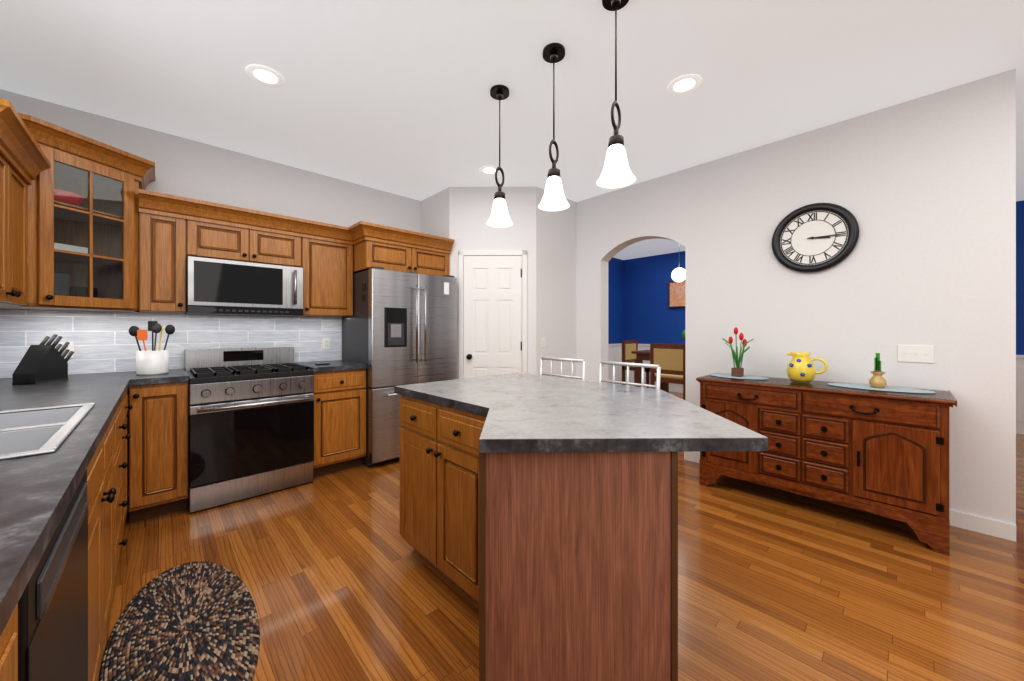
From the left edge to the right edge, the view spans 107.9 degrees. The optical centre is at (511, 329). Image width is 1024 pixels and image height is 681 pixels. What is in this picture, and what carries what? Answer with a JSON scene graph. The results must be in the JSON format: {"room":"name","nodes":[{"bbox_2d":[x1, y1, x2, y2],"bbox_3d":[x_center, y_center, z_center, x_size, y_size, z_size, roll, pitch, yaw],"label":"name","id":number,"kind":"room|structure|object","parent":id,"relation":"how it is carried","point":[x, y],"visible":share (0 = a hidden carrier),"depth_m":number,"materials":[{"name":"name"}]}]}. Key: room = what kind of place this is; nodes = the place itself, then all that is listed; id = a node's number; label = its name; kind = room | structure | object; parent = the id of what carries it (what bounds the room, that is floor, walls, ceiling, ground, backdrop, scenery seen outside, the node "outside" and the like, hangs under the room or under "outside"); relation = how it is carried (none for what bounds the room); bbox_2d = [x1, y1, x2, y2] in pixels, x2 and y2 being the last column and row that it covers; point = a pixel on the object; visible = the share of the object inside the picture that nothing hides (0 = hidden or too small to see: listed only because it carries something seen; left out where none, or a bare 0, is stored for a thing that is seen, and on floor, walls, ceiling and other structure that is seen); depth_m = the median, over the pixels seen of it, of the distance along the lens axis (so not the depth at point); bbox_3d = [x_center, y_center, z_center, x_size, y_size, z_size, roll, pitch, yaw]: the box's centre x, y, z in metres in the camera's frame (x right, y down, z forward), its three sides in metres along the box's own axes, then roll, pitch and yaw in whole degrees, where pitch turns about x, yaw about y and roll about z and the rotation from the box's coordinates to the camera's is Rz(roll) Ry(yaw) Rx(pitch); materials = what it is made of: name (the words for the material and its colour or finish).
{"room":"kitchen","nodes":[
{"label":"kitchen","id":0,"kind":"room"},
{"bbox_2d":[0,89,420,496],"bbox_3d":[-1.784,-0.147,3.863,4.570,2.775,0.120,0,0,-43],"label":"wall","id":1,"kind":"structure","parent":0,"point":[189,168],"depth_m":3.20,"materials":[{"name":"paint"}]},
{"bbox_2d":[0,112,154,311],"bbox_3d":[-2.793,-0.650,2.351,0.779,1.040,0.679,0,0,-43],"label":"upper cabinet","id":2,"kind":"object","parent":1,"relation":"attached to","point":[82,223],"visible":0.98,"depth_m":2.40,"materials":[{"name":"brown wood"}]},
{"bbox_2d":[139,205,190,312],"bbox_3d":[-2.599,-0.485,2.775,0.246,0.710,0.333,0,0,-43],"label":"upper cabinet","id":3,"kind":"object","parent":1,"relation":"attached to","point":[175,231],"depth_m":2.66,"materials":[{"name":"brown wood"}]},
{"bbox_2d":[0,309,341,377],"bbox_3d":[-2.515,0.090,3.078,2.127,0.438,0.010,0,0,-44],"label":"backsplash","id":4,"kind":"structure","parent":1,"relation":"attached to","point":[105,342],"depth_m":2.81,"materials":[{"name":"tile"}]},
{"bbox_2d":[58,342,73,358],"bbox_3d":[-3.056,0.140,2.552,0.070,0.115,0.008,0,0,-43],"label":"electrical outlet","id":5,"kind":"object","parent":4,"relation":"attached to","point":[70,346],"visible":0.33,"depth_m":2.56,"materials":[{"name":"white plastic"}]},
{"bbox_2d":[323,338,329,349],"bbox_3d":[-1.845,0.140,3.702,0.070,0.115,0.008,0,0,-43],"label":"electrical outlet","id":6,"kind":"object","parent":4,"relation":"attached to","point":[326,343],"visible":1,"depth_m":3.70,"materials":[{"name":"white plastic"}]},
{"bbox_2d":[191,213,258,262],"bbox_3d":[-2.350,-0.695,3.011,0.437,0.290,0.333,0,0,-43],"label":"upper cabinet","id":7,"kind":"object","parent":1,"relation":"attached to","point":[211,237],"depth_m":2.89,"materials":[{"name":"brown wood"}]},
{"bbox_2d":[185,256,302,316],"bbox_3d":[-2.190,-0.329,3.077,0.756,0.414,0.431,0,0,-43],"label":"microwave","id":8,"kind":"object","parent":7,"relation":"attached to","point":[224,287],"visible":1,"depth_m":2.92,"materials":[{"name":"silver metal"}]},
{"bbox_2d":[259,225,302,267],"bbox_3d":[-2.115,-0.695,3.234,0.437,0.290,0.333,0,0,-43],"label":"upper cabinet","id":9,"kind":"object","parent":1,"relation":"attached to","point":[284,247],"depth_m":3.15,"materials":[{"name":"brown wood"}]},
{"bbox_2d":[303,233,354,316],"bbox_3d":[-1.795,-0.485,3.538,0.443,0.710,0.333,0,0,-43],"label":"upper cabinet","id":10,"kind":"object","parent":1,"relation":"attached to","point":[327,275],"depth_m":3.41,"materials":[{"name":"brown wood"}]},
{"bbox_2d":[351,233,418,272],"bbox_3d":[-1.347,-0.700,3.765,0.509,0.280,0.616,0,0,-43],"label":"upper cabinet","id":11,"kind":"object","parent":1,"relation":"attached to","point":[366,252],"depth_m":3.52,"materials":[{"name":"brown wood"}]},
{"bbox_2d":[419,245,450,275],"bbox_3d":[-1.060,-0.700,4.037,0.509,0.280,0.616,0,0,-43],"label":"upper cabinet","id":12,"kind":"object","parent":1,"relation":"attached to","point":[432,261],"depth_m":3.85,"materials":[{"name":"brown wood"}]},
{"bbox_2d":[421,187,575,378],"bbox_3d":[-0.155,-0.147,4.464,1.380,2.775,1.250,0,0,-43],"label":"wall","id":13,"kind":"structure","parent":0,"point":[460,216],"depth_m":4.03,"materials":[{"name":"paint"}]},
{"bbox_2d":[458,250,526,378],"bbox_3d":[-0.206,0.195,3.992,0.740,2.090,0.016,0,0,1],"label":"door frame","id":14,"kind":"structure","parent":13,"relation":"attached to","point":[463,253],"depth_m":3.99,"materials":[{"name":"white wood"}]},
{"bbox_2d":[464,256,521,377],"bbox_3d":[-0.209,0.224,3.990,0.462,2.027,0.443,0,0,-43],"label":"pantry door","id":15,"kind":"structure","parent":13,"relation":"in","point":[492,315],"depth_m":3.99,"materials":[{"name":"white wood"}]},
{"bbox_2d":[541,337,545,347],"bbox_3d":[0.345,0.140,4.067,0.070,0.115,0.013,0,0,-43],"label":"light switch","id":16,"kind":"object","parent":13,"relation":"attached to","point":[543,342],"visible":1,"depth_m":4.07,"materials":[{"name":"white plastic"}]},
{"bbox_2d":[0,0,1023,259],"bbox_3d":[1.917,-1.585,2.991,9.100,0.100,8.300,0,0,-43],"label":"ceiling","id":17,"kind":"structure","parent":0,"point":[392,96],"depth_m":2.23,"materials":[{"name":"paint"}]},
{"bbox_2d":[245,64,284,86],"bbox_3d":[-1.490,-1.532,2.253,0.200,0.005,0.200,0,0,-43],"label":"recessed light","id":18,"kind":"object","parent":17,"relation":"in","point":[265,75],"visible":1,"depth_m":2.24,"materials":[{"name":"white plastic"}]},
{"bbox_2d":[479,166,499,174],"bbox_3d":[-0.217,-1.532,3.585,0.200,0.005,0.200,0,0,-43],"label":"recessed light","id":19,"kind":"object","parent":17,"relation":"in","point":[488,170],"visible":0.85,"depth_m":3.58,"materials":[{"name":"white plastic"}]},
{"bbox_2d":[486,85,512,227],"bbox_3d":[-0.079,-1.107,2.393,0.176,0.854,0.176,0,0,-43],"label":"pendant light","id":20,"kind":"object","parent":17,"relation":"hanging from","point":[499,217],"visible":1,"depth_m":2.37,"materials":[{"name":"white glass"}]},
{"bbox_2d":[538,43,569,210],"bbox_3d":[0.231,-1.107,2.052,0.176,0.854,0.176,0,0,-43],"label":"pendant light","id":21,"kind":"object","parent":17,"relation":"hanging from","point":[553,198],"visible":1,"depth_m":2.03,"materials":[{"name":"white glass"}]},
{"bbox_2d":[596,0,635,187],"bbox_3d":[0.476,-1.107,1.706,0.176,0.854,0.176,0,0,-43],"label":"pendant light","id":22,"kind":"object","parent":17,"relation":"hanging from","point":[616,172],"visible":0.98,"depth_m":1.70,"materials":[{"name":"white glass"}]},
{"bbox_2d":[671,268,684,281],"bbox_3d":[2.479,-1.117,5.523,0.220,0.835,0.220,0,0,-43],"label":"dining pendant light","id":23,"kind":"object","parent":17,"relation":"hanging from","point":[677,274],"visible":0.85,"depth_m":5.45,"materials":[{"name":"white glass"}]},
{"bbox_2d":[667,74,701,95],"bbox_3d":[1.080,-1.532,2.334,0.200,0.005,0.200,0,0,-43],"label":"recessed light","id":24,"kind":"object","parent":17,"relation":"in","point":[685,84],"visible":1,"depth_m":2.33,"materials":[{"name":"white plastic"}]},
{"bbox_2d":[98,391,1023,680],"bbox_3d":[1.917,1.290,2.991,9.100,0.100,8.300,0,0,-43],"label":"floor","id":25,"kind":"structure","parent":0,"point":[338,575],"depth_m":1.80,"materials":[{"name":"brown wood"}]},
{"bbox_2d":[0,604,17,680],"bbox_3d":[-0.523,0.796,-0.126,0.660,0.888,1.155,0,0,-43],"label":"base cabinet","id":26,"kind":"object","parent":25,"relation":"on","point":[9,654],"visible":0.79,"depth_m":0.43,"materials":[{"name":"brown wood"}]},
{"bbox_2d":[18,470,87,680],"bbox_3d":[-1.108,0.797,0.539,0.614,0.886,0.608,0,0,-43],"label":"dishwasher","id":27,"kind":"object","parent":25,"relation":"on","point":[53,623],"visible":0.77,"depth_m":0.69,"materials":[{"name":"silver metal"}]},
{"bbox_2d":[87,456,118,680],"bbox_3d":[-1.643,0.890,1.054,0.660,0.700,0.868,0,0,-43],"label":"base cabinet","id":28,"kind":"object","parent":25,"relation":"on","point":[107,477],"depth_m":1.24,"materials":[{"name":"brown wood"}]},
{"bbox_2d":[92,392,126,554],"bbox_3d":[-2.115,0.796,1.551,0.660,0.888,0.620,0,0,-43],"label":"base cabinet","id":29,"kind":"object","parent":25,"relation":"on","point":[114,442],"depth_m":1.79,"materials":[{"name":"brown wood"}]},
{"bbox_2d":[0,360,366,636],"bbox_3d":[-0.819,0.329,1.268,2.154,0.038,4.968,0,0,-43],"label":"countertop","id":30,"kind":"structure","parent":29,"relation":"on","point":[37,492],"depth_m":0.84,"materials":[{"name":"stone"}]},
{"bbox_2d":[12,334,73,384],"bbox_3d":[-2.781,0.168,2.231,0.104,0.282,0.274,0,0,-14],"label":"knife block","id":31,"kind":"object","parent":30,"relation":"on","point":[41,362],"visible":1,"depth_m":2.18,"materials":[{"name":"black wood"}]},
{"bbox_2d":[0,403,94,459],"bbox_3d":[-1.642,0.396,1.047,0.560,0.188,0.840,0,0,-43],"label":"sink","id":32,"kind":"object","parent":30,"relation":"in","point":[33,431],"visible":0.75,"depth_m":1.18,"materials":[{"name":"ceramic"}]},
{"bbox_2d":[129,321,174,374],"bbox_3d":[-2.514,0.124,2.605,0.232,0.370,0.168,0,0,-43],"label":"utensil crock","id":33,"kind":"object","parent":30,"relation":"on","point":[153,361],"visible":1,"depth_m":2.56,"materials":[{"name":"white ceramic"}]},
{"bbox_2d":[127,388,130,541],"bbox_3d":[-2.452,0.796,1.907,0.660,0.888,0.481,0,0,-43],"label":"base cabinet","id":34,"kind":"object","parent":25,"relation":"on","point":[128,406],"depth_m":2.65,"materials":[{"name":"brown wood"}]},
{"bbox_2d":[129,382,187,522],"bbox_3d":[-2.494,0.796,2.636,0.281,0.888,0.680,0,0,-43],"label":"base cabinet","id":35,"kind":"object","parent":25,"relation":"on","point":[158,450],"visible":1,"depth_m":2.42,"materials":[{"name":"brown wood"}]},
{"bbox_2d":[99,561,259,680],"bbox_3d":[-1.332,1.234,1.520,0.470,0.011,1.200,0,0,-43],"label":"rug","id":36,"kind":"object","parent":25,"relation":"on","point":[195,621],"visible":0.98,"depth_m":1.51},
{"bbox_2d":[185,346,313,512],"bbox_3d":[-2.082,0.698,2.964,0.760,1.085,0.741,0,0,-43],"label":"range","id":37,"kind":"object","parent":25,"relation":"on","point":[250,422],"visible":0.96,"depth_m":2.75,"materials":[{"name":"silver metal"}]},
{"bbox_2d":[312,369,365,476],"bbox_3d":[-1.675,0.796,3.413,0.441,0.888,0.680,0,0,-43],"label":"base cabinet","id":38,"kind":"object","parent":25,"relation":"on","point":[340,420],"visible":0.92,"depth_m":3.19,"materials":[{"name":"brown wood"}]},
{"bbox_2d":[342,266,456,465],"bbox_3d":[-1.139,0.333,3.823,0.914,1.785,0.816,0,0,-43],"label":"refrigerator","id":39,"kind":"object","parent":25,"relation":"on","point":[399,328],"visible":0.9,"depth_m":3.46,"materials":[{"name":"silver metal"}]},
{"bbox_2d":[400,395,677,680],"bbox_3d":[0.007,0.796,1.625,0.892,0.888,1.452,0,0,-43],"label":"kitchen island","id":40,"kind":"object","parent":25,"relation":"on","point":[558,566],"visible":0.94,"depth_m":1.09,"materials":[{"name":"brown wood"}]},
{"bbox_2d":[394,372,767,452],"bbox_3d":[0.168,0.330,1.676,1.230,0.039,1.660,0,0,-43],"label":"island countertop","id":41,"kind":"structure","parent":40,"relation":"on","point":[523,412],"depth_m":1.33,"materials":[{"name":"stone"}]},
{"bbox_2d":[540,357,585,379],"bbox_3d":[0.195,0.720,2.473,0.455,1.041,0.447,0,0,-43],"label":"bar stool","id":42,"kind":"object","parent":25,"relation":"on","point":[583,361],"visible":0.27,"depth_m":2.61,"materials":[{"name":"metal"}]},
{"bbox_2d":[599,361,660,388],"bbox_3d":[0.546,0.720,2.103,0.455,1.041,0.447,0,0,-43],"label":"bar stool","id":43,"kind":"object","parent":25,"relation":"on","point":[642,384],"visible":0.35,"depth_m":2.23,"materials":[{"name":"metal"}]},
{"bbox_2d":[622,340,649,387],"bbox_3d":[2.163,0.710,6.219,0.460,1.060,0.465,0,0,-43],"label":"dining chair","id":44,"kind":"object","parent":25,"relation":"on","point":[628,347],"visible":0.4,"depth_m":6.26,"materials":[{"name":"brown wood"}]},
{"bbox_2d":[631,350,664,390],"bbox_3d":[2.479,0.780,5.523,1.000,0.920,1.000,0,0,-43],"label":"dining table","id":45,"kind":"object","parent":25,"relation":"on","point":[642,355],"visible":0.21,"depth_m":5.50,"materials":[{"name":"brown wood"}]},
{"bbox_2d":[650,343,684,399],"bbox_3d":[2.127,0.710,4.845,0.465,1.060,0.460,0,0,-43],"label":"dining chair","id":46,"kind":"object","parent":25,"relation":"on","point":[669,359],"visible":0.56,"depth_m":4.69,"materials":[{"name":"beige fabric"}]},
{"bbox_2d":[696,373,956,555],"bbox_3d":[2.112,0.815,2.666,0.523,0.870,1.350,0,0,-43],"label":"sideboard","id":47,"kind":"object","parent":25,"relation":"on","point":[883,453],"visible":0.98,"depth_m":2.35,"materials":[{"name":"brown wood"}]},
{"bbox_2d":[709,374,768,379],"bbox_3d":[1.826,0.379,3.015,0.270,0.004,0.422,0,0,-43],"label":"placemat","id":48,"kind":"object","parent":47,"relation":"on","point":[743,377],"visible":0.88,"depth_m":2.95,"materials":[{"name":"white fabric"}]},
{"bbox_2d":[722,327,752,376],"bbox_3d":[1.827,0.178,3.011,0.226,0.398,0.214,0,0,-43],"label":"potted plant","id":49,"kind":"object","parent":48,"relation":"on","point":[737,371],"visible":1,"depth_m":3.00,"materials":[{"name":"green plant"}]},
{"bbox_2d":[786,352,827,381],"bbox_3d":[2.130,0.273,2.692,0.176,0.210,0.238,0,0,-43],"label":"pitcher","id":50,"kind":"object","parent":47,"relation":"on","point":[800,366],"visible":0.98,"depth_m":2.66,"materials":[{"name":"yellow ceramic"}]},
{"bbox_2d":[828,383,936,392],"bbox_3d":[2.384,0.379,2.428,0.270,0.004,0.507,0,0,-43],"label":"placemat","id":51,"kind":"object","parent":47,"relation":"on","point":[886,388],"visible":0.92,"depth_m":2.39,"materials":[{"name":"white fabric"}]},
{"bbox_2d":[869,353,886,387],"bbox_3d":[2.384,0.265,2.428,0.084,0.225,0.084,0,0,-43],"label":"vase","id":52,"kind":"object","parent":51,"relation":"on","point":[877,380],"visible":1,"depth_m":2.42,"materials":[{"name":"beige ceramic"}]},
{"bbox_2d":[608,258,623,343],"bbox_3d":[1.158,-0.147,7.068,3.790,2.775,0.120,0,0,-43],"label":"wall","id":53,"kind":"structure","parent":0,"point":[615,300],"depth_m":8.00,"materials":[{"name":"blue paint"}]},
{"bbox_2d":[608,343,621,384],"bbox_3d":[1.141,0.770,6.947,3.600,0.940,0.028,0,0,-44],"label":"trim","id":54,"kind":"structure","parent":53,"relation":"attached to","point":[614,352],"depth_m":7.97,"materials":[{"name":"white wood"}]},
{"bbox_2d":[576,68,1015,524],"bbox_3d":[2.330,-0.147,2.963,0.160,2.775,7.690,0,0,-43],"label":"wall","id":55,"kind":"structure","parent":0,"point":[922,190],"depth_m":2.62,"materials":[{"name":"paint"}]},
{"bbox_2d":[771,203,858,272],"bbox_3d":[2.297,-0.700,2.847,0.044,0.526,0.526,0,0,-43],"label":"wall clock","id":56,"kind":"object","parent":55,"relation":"attached to","point":[814,237],"visible":0.98,"depth_m":2.83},
{"bbox_2d":[684,452,1015,541],"bbox_3d":[2.298,1.192,2.873,0.014,0.095,1.903,0,0,-44],"label":"baseboard","id":57,"kind":"structure","parent":55,"relation":"attached to","point":[996,528],"depth_m":2.27,"materials":[{"name":"white wood"}]},
{"bbox_2d":[898,345,933,362],"bbox_3d":[2.677,0.160,2.471,0.013,0.115,0.165,0,0,-43],"label":"light switch","id":58,"kind":"object","parent":55,"relation":"attached to","point":[917,353],"visible":1,"depth_m":2.47,"materials":[{"name":"white plastic"}]},
{"bbox_2d":[624,200,1023,354],"bbox_3d":[5.114,-0.147,5.521,0.120,2.775,7.570,0,0,-43],"label":"wall","id":59,"kind":"structure","parent":0,"point":[650,316],"depth_m":7.64,"materials":[{"name":"blue paint"}]},
{"bbox_2d":[668,280,684,307],"bbox_3d":[3.382,-0.700,7.208,0.030,0.520,0.700,0,0,-43],"label":"picture","id":60,"kind":"object","parent":59,"relation":"attached to","point":[676,294],"visible":0.33,"depth_m":7.35,"materials":[{"name":"orange paper"}]},
{"bbox_2d":[625,344,1023,433],"bbox_3d":[4.960,0.770,5.581,0.060,0.940,7.268,0,0,-44],"label":"trim","id":61,"kind":"structure","parent":59,"relation":"attached to","point":[673,387],"depth_m":4.44,"materials":[{"name":"white wood"}]},
{"bbox_3d":[-0.896,-0.147,-0.305,0.120,2.775,7.390,0,0,-44],"label":"wall","id":62,"kind":"structure","parent":0,"visible":0},
{"bbox_2d":[0,98,50,305],"bbox_3d":[-2.489,-0.540,1.719,0.349,0.820,0.814,0,0,-43],"label":"upper cabinet","id":63,"kind":"object","parent":62,"relation":"attached to","point":[24,161],"visible":1,"depth_m":1.84,"materials":[{"name":"brown wood"}]}
]}

